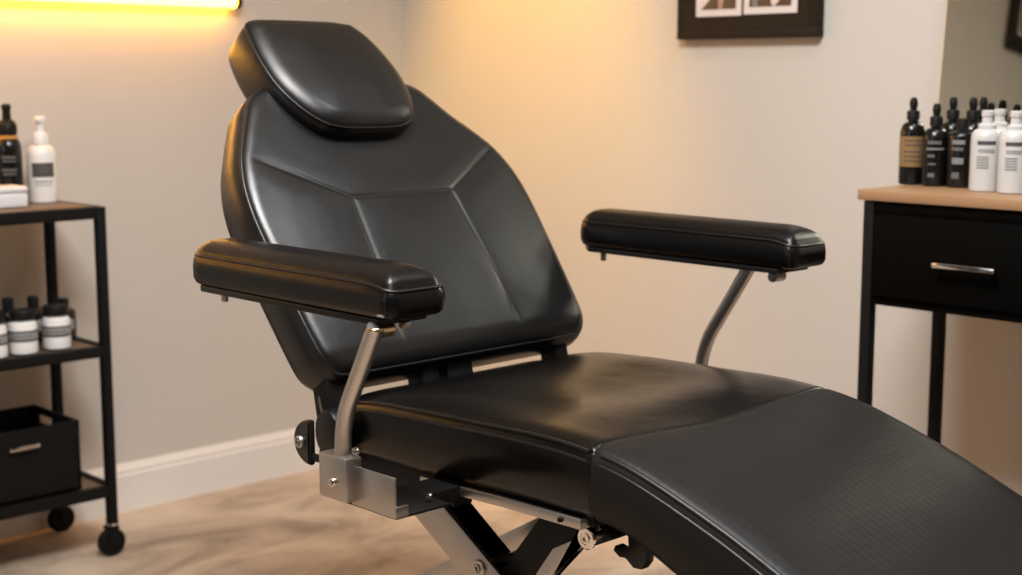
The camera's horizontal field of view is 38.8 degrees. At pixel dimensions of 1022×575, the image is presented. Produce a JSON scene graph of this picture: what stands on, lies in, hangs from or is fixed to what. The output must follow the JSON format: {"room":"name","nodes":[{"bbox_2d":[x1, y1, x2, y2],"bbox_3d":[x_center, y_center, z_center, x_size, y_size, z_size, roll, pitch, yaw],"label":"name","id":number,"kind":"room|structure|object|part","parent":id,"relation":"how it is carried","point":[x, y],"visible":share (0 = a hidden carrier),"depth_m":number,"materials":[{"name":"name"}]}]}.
{"room":"tattoo studio","nodes":[
{"label":"tattoo studio","id":0,"kind":"room"},
{"bbox_2d":[0,0,405,470],"bbox_3d":[-2.074,-0.534,2.784,4.965,2.750,0.120,-8,11,-43],"label":"wall","id":1,"kind":"structure","parent":0,"point":[138,103],"depth_m":3.83,"materials":[{"name":"beige paint"}]},
{"bbox_2d":[35,0,242,8],"bbox_3d":[-1.582,-0.662,3.120,2.335,0.052,0.054,-8,11,-43],"label":"wall light","id":2,"kind":"object","parent":1,"relation":"attached to","point":[235,4],"visible":1,"depth_m":3.77,"materials":[{"name":"yellow plastic"}]},
{"bbox_2d":[0,424,319,539],"bbox_3d":[-2.026,0.671,2.911,4.725,0.128,0.018,-8,11,-43],"label":"baseboard","id":3,"kind":"structure","parent":1,"relation":"attached to","point":[143,483],"depth_m":3.98,"materials":[{"name":"white paint"}]},
{"bbox_2d":[0,468,675,574],"bbox_3d":[-0.019,1.087,0.855,4.725,0.100,5.820,-8,11,-43],"label":"floor","id":4,"kind":"structure","parent":0,"point":[283,525],"depth_m":3.60,"materials":[{"name":"brown wood"}]},
{"bbox_2d":[0,200,125,555],"bbox_3d":[-1.288,0.248,3.321,0.712,0.846,0.290,-8,11,-43],"label":"utility cart","id":5,"kind":"object","parent":4,"relation":"on","point":[111,541],"visible":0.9,"depth_m":3.43,"materials":[{"name":"metal"}]},
{"bbox_2d":[0,311,7,358],"bbox_3d":[-1.175,0.108,3.284,0.067,0.101,0.068,-3,9,-20],"label":"ink bottle","id":6,"kind":"object","parent":5,"relation":"on","point":[3,330],"visible":1,"depth_m":3.27,"materials":[{"name":"white plastic"}]},
{"bbox_2d":[0,297,13,329],"bbox_3d":[-1.191,0.080,3.438,0.058,0.112,0.059,-3,9,-19],"label":"ink bottle","id":7,"kind":"object","parent":5,"relation":"on","point":[7,302],"visible":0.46,"depth_m":3.42,"materials":[{"name":"black plastic"}]},
{"bbox_2d":[0,104,23,185],"bbox_3d":[-1.195,-0.318,3.446,0.062,0.236,0.063,-3,9,-19],"label":"dropper bottle","id":8,"kind":"object","parent":5,"relation":"on","point":[11,164],"visible":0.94,"depth_m":3.42,"materials":[{"name":"black glass"}]},
{"bbox_2d":[1,156,15,158],"bbox_3d":[-1.185,-0.307,3.420,0.032,0.006,0.005,-3,9,-19],"label":"print","id":9,"kind":"object","parent":8,"relation":"on","point":[2,157],"depth_m":3.42},
{"bbox_2d":[2,169,16,171],"bbox_3d":[-1.185,-0.277,3.426,0.034,0.006,0.006,-3,9,-19],"label":"print","id":10,"kind":"object","parent":8,"relation":"on","point":[3,170],"depth_m":3.42},
{"bbox_2d":[0,184,27,208],"bbox_3d":[-1.193,-0.208,3.343,0.134,0.049,0.082,-8,11,-43],"label":"box","id":11,"kind":"object","parent":5,"relation":"on","point":[11,196],"visible":1,"depth_m":3.34,"materials":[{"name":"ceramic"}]},
{"bbox_3d":[-1.193,-0.225,3.340,0.134,0.014,0.082,-8,11,-43],"label":"lid","id":12,"kind":"part","parent":11,"relation":"part of","materials":[{"name":"white ceramic"}]},
{"bbox_2d":[7,307,38,354],"bbox_3d":[-1.123,0.100,3.336,0.067,0.101,0.068,-3,9,-19],"label":"ink bottle","id":13,"kind":"object","parent":5,"relation":"on","point":[22,330],"visible":1,"depth_m":3.31,"materials":[{"name":"white plastic"}]},
{"bbox_2d":[27,295,44,342],"bbox_3d":[-1.146,0.074,3.481,0.058,0.110,0.059,-3,9,-18],"label":"ink bottle","id":14,"kind":"object","parent":5,"relation":"on","point":[32,300],"visible":0.41,"depth_m":3.46,"materials":[{"name":"black plastic"}]},
{"bbox_2d":[0,404,81,505],"bbox_3d":[-1.273,0.410,3.338,0.500,0.168,0.246,-8,11,-43],"label":"storage box","id":15,"kind":"object","parent":5,"relation":"on","point":[38,459],"visible":1,"depth_m":3.38,"materials":[{"name":"black metal"}]},
{"bbox_3d":[-1.117,0.366,3.323,0.072,0.010,0.019,-8,11,-43],"label":"handle","id":16,"kind":"part","parent":15,"relation":"part of","materials":[{"name":"silver metal"}]},
{"bbox_2d":[26,116,57,202],"bbox_3d":[-1.129,-0.308,3.486,0.067,0.206,0.069,-1,8,-8],"label":"pump bottle","id":17,"kind":"object","parent":5,"relation":"on","point":[41,156],"visible":1,"depth_m":3.47,"materials":[{"name":"white plastic"}]},
{"bbox_2d":[0,200,96,225],"bbox_3d":[-1.285,-0.157,3.264,0.664,0.028,0.278,-8,11,-43],"label":"shelf","id":18,"kind":"object","parent":5,"relation":"attached to","point":[59,211],"depth_m":3.31,"materials":[{"name":"brown wood"}]},
{"bbox_2d":[0,337,102,371],"bbox_3d":[-1.285,0.169,3.312,0.664,0.026,0.278,-8,11,-43],"label":"shelf","id":19,"kind":"object","parent":5,"relation":"attached to","point":[81,348],"depth_m":3.36,"materials":[{"name":"brown wood"}]},
{"bbox_3d":[-1.141,0.166,3.631,0.022,0.772,0.022,-8,11,-43],"label":"post","id":20,"kind":"part","parent":5,"relation":"part of","materials":[{"name":"black metal"}]},
{"bbox_2d":[0,470,108,520],"bbox_3d":[-1.285,0.506,3.361,0.664,0.028,0.278,-8,11,-43],"label":"shelf","id":21,"kind":"object","parent":5,"relation":"attached to","point":[93,487],"depth_m":3.40,"materials":[{"name":"black metal"}]},
{"bbox_2d":[41,303,71,349],"bbox_3d":[-1.066,0.091,3.400,0.067,0.101,0.068,-3,9,-17],"label":"ink bottle","id":22,"kind":"object","parent":5,"relation":"on","point":[56,325],"visible":1,"depth_m":3.38,"materials":[{"name":"white plastic"}]},
{"bbox_2d":[57,297,76,338],"bbox_3d":[-1.087,0.074,3.524,0.058,0.098,0.059,-3,9,-17],"label":"ink bottle","id":23,"kind":"object","parent":5,"relation":"on","point":[72,313],"visible":0.27,"depth_m":3.51,"materials":[{"name":"black plastic"}]},
{"bbox_3d":[-0.963,0.193,3.446,0.022,0.772,0.022,-8,11,-43],"label":"post","id":24,"kind":"part","parent":5,"relation":"part of","materials":[{"name":"black metal"}]},
{"bbox_2d":[193,20,1021,574],"bbox_3d":[0.227,0.235,2.043,0.889,1.243,1.729,-8,11,-43],"label":"chair","id":25,"kind":"object","parent":4,"relation":"on","point":[378,237],"visible":1,"depth_m":2.07,"materials":[{"name":"black leather"}]},
{"bbox_3d":[-0.277,0.205,1.945,0.010,0.062,0.038,-8,11,-43],"label":"recline knob","id":26,"kind":"part","parent":25,"relation":"part of","materials":[{"name":"black plastic"}]},
{"bbox_3d":[-0.282,-0.019,2.000,0.099,0.066,0.482,-8,11,-43],"label":"armrest","id":27,"kind":"part","parent":25,"relation":"part of","materials":[{"name":"black leather"}]},
{"bbox_3d":[-0.284,0.185,2.176,0.005,0.044,0.018,-8,11,-43],"label":"chrome rod","id":28,"kind":"part","parent":25,"relation":"part of","materials":[{"name":"silver metal"}]},
{"bbox_3d":[-0.196,0.146,1.864,0.022,0.213,0.096,-8,11,-43],"label":"armrest post","id":29,"kind":"part","parent":25,"relation":"part of","materials":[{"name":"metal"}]},
{"bbox_2d":[319,447,466,519],"bbox_3d":[-0.133,0.251,1.935,0.212,0.098,0.144,-8,11,-43],"label":"bracket","id":30,"kind":"object","parent":25,"relation":"attached to","point":[442,482],"depth_m":1.90,"materials":[{"name":"silver metal"}]},
{"bbox_3d":[-0.200,-0.111,2.448,0.602,0.470,0.382,-8,11,-43],"label":"backrest","id":31,"kind":"part","parent":25,"relation":"part of","materials":[{"name":"black leather"}]},
{"bbox_3d":[0.105,0.552,1.913,0.008,0.479,0.752,-8,11,-43],"label":"lift arm","id":32,"kind":"part","parent":25,"relation":"part of","materials":[{"name":"metal"}]},
{"bbox_3d":[-0.088,0.440,2.275,0.010,0.350,0.590,-8,11,-43],"label":"lift arm","id":33,"kind":"part","parent":25,"relation":"part of","materials":[{"name":"metal"}]},
{"bbox_3d":[0.134,0.560,1.944,0.040,0.464,0.710,-8,11,-43],"label":"lift arm","id":34,"kind":"part","parent":25,"relation":"part of"},
{"bbox_3d":[-0.013,0.285,1.945,0.022,0.022,0.313,-8,11,-43],"label":"seat rail","id":35,"kind":"part","parent":25,"relation":"part of","materials":[{"name":"metal"}]},
{"bbox_3d":[0.062,0.386,1.930,0.010,0.177,0.148,-8,11,-43],"label":"pivot arm","id":36,"kind":"part","parent":25,"relation":"part of","materials":[{"name":"metal"}]},
{"bbox_3d":[0.102,0.193,2.170,0.526,0.113,0.541,-8,11,-43],"label":"seat","id":37,"kind":"part","parent":25,"relation":"part of","materials":[{"name":"black leather"}]},
{"bbox_3d":[0.164,0.337,1.926,0.017,0.068,0.061,-8,11,-43],"label":"release lever","id":38,"kind":"part","parent":25,"relation":"part of","materials":[{"name":"black plastic"}]},
{"bbox_3d":[0.312,-0.089,2.478,0.099,0.066,0.483,-8,11,-43],"label":"armrest","id":39,"kind":"part","parent":25,"relation":"part of","materials":[{"name":"black leather"}]},
{"bbox_3d":[0.359,0.100,2.470,0.022,0.299,0.130,-8,11,-43],"label":"armrest post","id":40,"kind":"part","parent":25,"relation":"part of","materials":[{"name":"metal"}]},
{"bbox_2d":[857,185,1021,443],"bbox_3d":[1.170,0.317,2.545,0.379,0.934,1.131,-8,11,-43],"label":"console table","id":41,"kind":"object","parent":4,"relation":"on","point":[941,251],"visible":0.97,"depth_m":2.68,"materials":[{"name":"brown wood"}]},
{"bbox_3d":[0.690,0.282,2.836,0.022,0.907,0.022,-8,11,-43],"label":"leg","id":42,"kind":"part","parent":41,"relation":"part of","materials":[{"name":"black metal"}]},
{"bbox_2d":[898,97,924,184],"bbox_3d":[0.799,-0.292,2.886,0.049,0.172,0.051,2,9,15],"label":"dropper bottle","id":43,"kind":"object","parent":41,"relation":"on","point":[912,132],"visible":0.94,"depth_m":2.87,"materials":[{"name":"black glass"}]},
{"bbox_2d":[904,160,920,161],"bbox_3d":[0.795,-0.250,2.871,0.034,0.003,0.007,2,8,10],"label":"print","id":44,"kind":"object","parent":43,"relation":"on","point":[904,160],"depth_m":2.87,"materials":[{"name":"black paper"}]},
{"bbox_2d":[904,151,921,152],"bbox_3d":[0.795,-0.268,2.868,0.034,0.003,0.007,2,8,10],"label":"print","id":45,"kind":"object","parent":43,"relation":"on","point":[904,151],"depth_m":2.87,"materials":[{"name":"black paper"}]},
{"bbox_2d":[904,140,921,141],"bbox_3d":[0.795,-0.290,2.865,0.034,0.003,0.007,2,8,10],"label":"print","id":46,"kind":"object","parent":43,"relation":"on","point":[904,140],"depth_m":2.86,"materials":[{"name":"black"}]},
{"bbox_2d":[921,103,947,186],"bbox_3d":[0.832,-0.280,2.842,0.049,0.162,0.050,2,9,16],"label":"dropper bottle","id":47,"kind":"object","parent":41,"relation":"on","point":[934,146],"visible":0.98,"depth_m":2.83,"materials":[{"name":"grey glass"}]},
{"bbox_2d":[928,141,941,143],"bbox_3d":[0.824,-0.282,2.821,0.025,0.006,0.005,2,9,16],"label":"print","id":48,"kind":"object","parent":47,"relation":"on","point":[929,142],"depth_m":2.82},
{"bbox_2d":[927,148,943,149],"bbox_3d":[0.826,-0.270,2.823,0.033,0.004,0.007,2,9,16],"label":"print","id":49,"kind":"object","parent":47,"relation":"on","point":[927,148],"depth_m":2.82,"materials":[{"name":"grey"}]},
{"bbox_3d":[0.884,0.255,3.020,0.022,0.907,0.022,-8,11,-43],"label":"leg","id":50,"kind":"part","parent":41,"relation":"part of","materials":[{"name":"black metal"}]},
{"bbox_3d":[0.870,-0.036,2.589,0.024,0.155,0.500,-8,11,-43],"label":"drawer","id":51,"kind":"part","parent":41,"relation":"part of","materials":[{"name":"black wood"}]},
{"bbox_2d":[942,97,959,133],"bbox_3d":[0.883,-0.294,2.903,0.049,0.173,0.050,2,9,17],"label":"dropper bottle","id":52,"kind":"object","parent":41,"relation":"on","point":[953,114],"visible":0.3,"depth_m":2.89,"materials":[{"name":"grey"}]},
{"bbox_2d":[945,118,972,187],"bbox_3d":[0.875,-0.261,2.812,0.057,0.133,0.058,3,9,17],"label":"bottle","id":53,"kind":"object","parent":41,"relation":"on","point":[959,140],"visible":0.91,"depth_m":2.79,"materials":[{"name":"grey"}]},
{"bbox_2d":[951,172,958,178],"bbox_3d":[0.856,-0.216,2.797,0.015,0.012,0.002,7,11,40],"label":"print","id":54,"kind":"object","parent":53,"relation":"attached to","point":[954,175],"depth_m":2.80},
{"bbox_2d":[952,158,962,163],"bbox_3d":[0.859,-0.243,2.792,0.022,0.012,0.003,5,10,33],"label":"print","id":55,"kind":"object","parent":53,"relation":"attached to","point":[954,160],"depth_m":2.79,"materials":[{"name":"grey"}]},
{"bbox_2d":[952,147,962,150],"bbox_3d":[0.859,-0.266,2.789,0.022,0.006,0.003,6,10,35],"label":"print","id":56,"kind":"object","parent":53,"relation":"on","point":[953,148],"depth_m":2.79},
{"bbox_2d":[952,140,964,144],"bbox_3d":[0.860,-0.279,2.786,0.025,0.008,0.004,5,10,32],"label":"print","id":57,"kind":"object","parent":53,"relation":"on","point":[954,142],"depth_m":2.78,"materials":[{"name":"grey"}]},
{"bbox_3d":[0.818,-0.036,2.608,0.027,0.010,0.124,-8,11,-43],"label":"handle","id":58,"kind":"part","parent":41,"relation":"part of","materials":[{"name":"silver metal"}]},
{"bbox_2d":[966,97,980,130],"bbox_3d":[0.908,-0.288,2.858,0.049,0.173,0.050,3,9,17],"label":"dropper bottle","id":59,"kind":"object","parent":41,"relation":"on","point":[973,114],"visible":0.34,"depth_m":2.84,"materials":[{"name":"grey"}]},
{"bbox_2d":[978,97,987,122],"bbox_3d":[0.941,-0.294,2.897,0.049,0.173,0.050,3,9,18],"label":"dropper bottle","id":60,"kind":"object","parent":41,"relation":"on","point":[983,103],"visible":0.19,"depth_m":2.88,"materials":[{"name":"grey plastic"}]},
{"bbox_2d":[969,110,1000,191],"bbox_3d":[0.890,-0.256,2.716,0.057,0.151,0.058,3,9,18],"label":"lotion bottle","id":61,"kind":"object","parent":41,"relation":"on","point":[984,148],"visible":0.98,"depth_m":2.70,"materials":[{"name":"white plastic"}]},
{"bbox_2d":[977,141,995,144],"bbox_3d":[0.882,-0.268,2.689,0.033,0.007,0.006,3,9,18],"label":"print","id":62,"kind":"object","parent":61,"relation":"on","point":[978,142],"depth_m":2.69,"materials":[{"name":"black"}]},
{"bbox_2d":[993,109,1007,132],"bbox_3d":[0.947,-0.271,2.817,0.057,0.151,0.058,3,9,18],"label":"lotion bottle","id":63,"kind":"object","parent":41,"relation":"on","point":[999,119],"visible":0.16,"depth_m":2.80,"materials":[{"name":"white plastic"}]},
{"bbox_2d":[997,111,1021,193],"bbox_3d":[0.926,-0.248,2.665,0.057,0.151,0.058,3,9,19],"label":"lotion bottle","id":64,"kind":"object","parent":41,"relation":"on","point":[1009,173],"visible":1,"depth_m":2.65,"materials":[{"name":"white plastic"}]},
{"bbox_2d":[1006,142,1021,145],"bbox_3d":[0.917,-0.261,2.638,0.033,0.007,0.006,3,9,19],"label":"print","id":65,"kind":"object","parent":64,"relation":"on","point":[1007,143],"depth_m":2.64,"materials":[{"name":"black"}]},
{"bbox_2d":[402,0,1021,495],"bbox_3d":[1.730,-0.467,2.321,0.120,2.750,5.820,-8,11,-43],"label":"wall","id":66,"kind":"structure","parent":0,"point":[592,105],"depth_m":3.54,"materials":[{"name":"beige paint"}]},
{"bbox_2d":[677,0,824,39],"bbox_3d":[0.558,-0.748,3.404,0.031,0.320,0.408,-8,11,-43],"label":"picture frame","id":67,"kind":"object","parent":66,"relation":"attached to","point":[696,19],"visible":1,"depth_m":3.40,"materials":[{"name":"black wood"}]},
{"bbox_2d":[702,0,735,9],"bbox_3d":[0.495,-0.750,3.450,0.001,0.173,0.104,-8,11,-43],"label":"print","id":68,"kind":"object","parent":67,"relation":"attached to","point":[706,4],"depth_m":3.46},
{"bbox_2d":[749,0,791,6],"bbox_3d":[0.599,-0.735,3.342,0.001,0.171,0.119,-8,11,-43],"label":"print","id":69,"kind":"object","parent":67,"relation":"attached to","point":[752,3],"depth_m":3.35},
{"bbox_2d":[936,0,1021,124],"bbox_3d":[1.074,-0.757,2.804,0.104,1.096,0.478,-8,11,-43],"label":"wall mirror","id":70,"kind":"object","parent":66,"relation":"attached to","point":[981,55],"visible":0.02,"depth_m":2.93,"materials":[{"name":"clear glass"}]}
]}

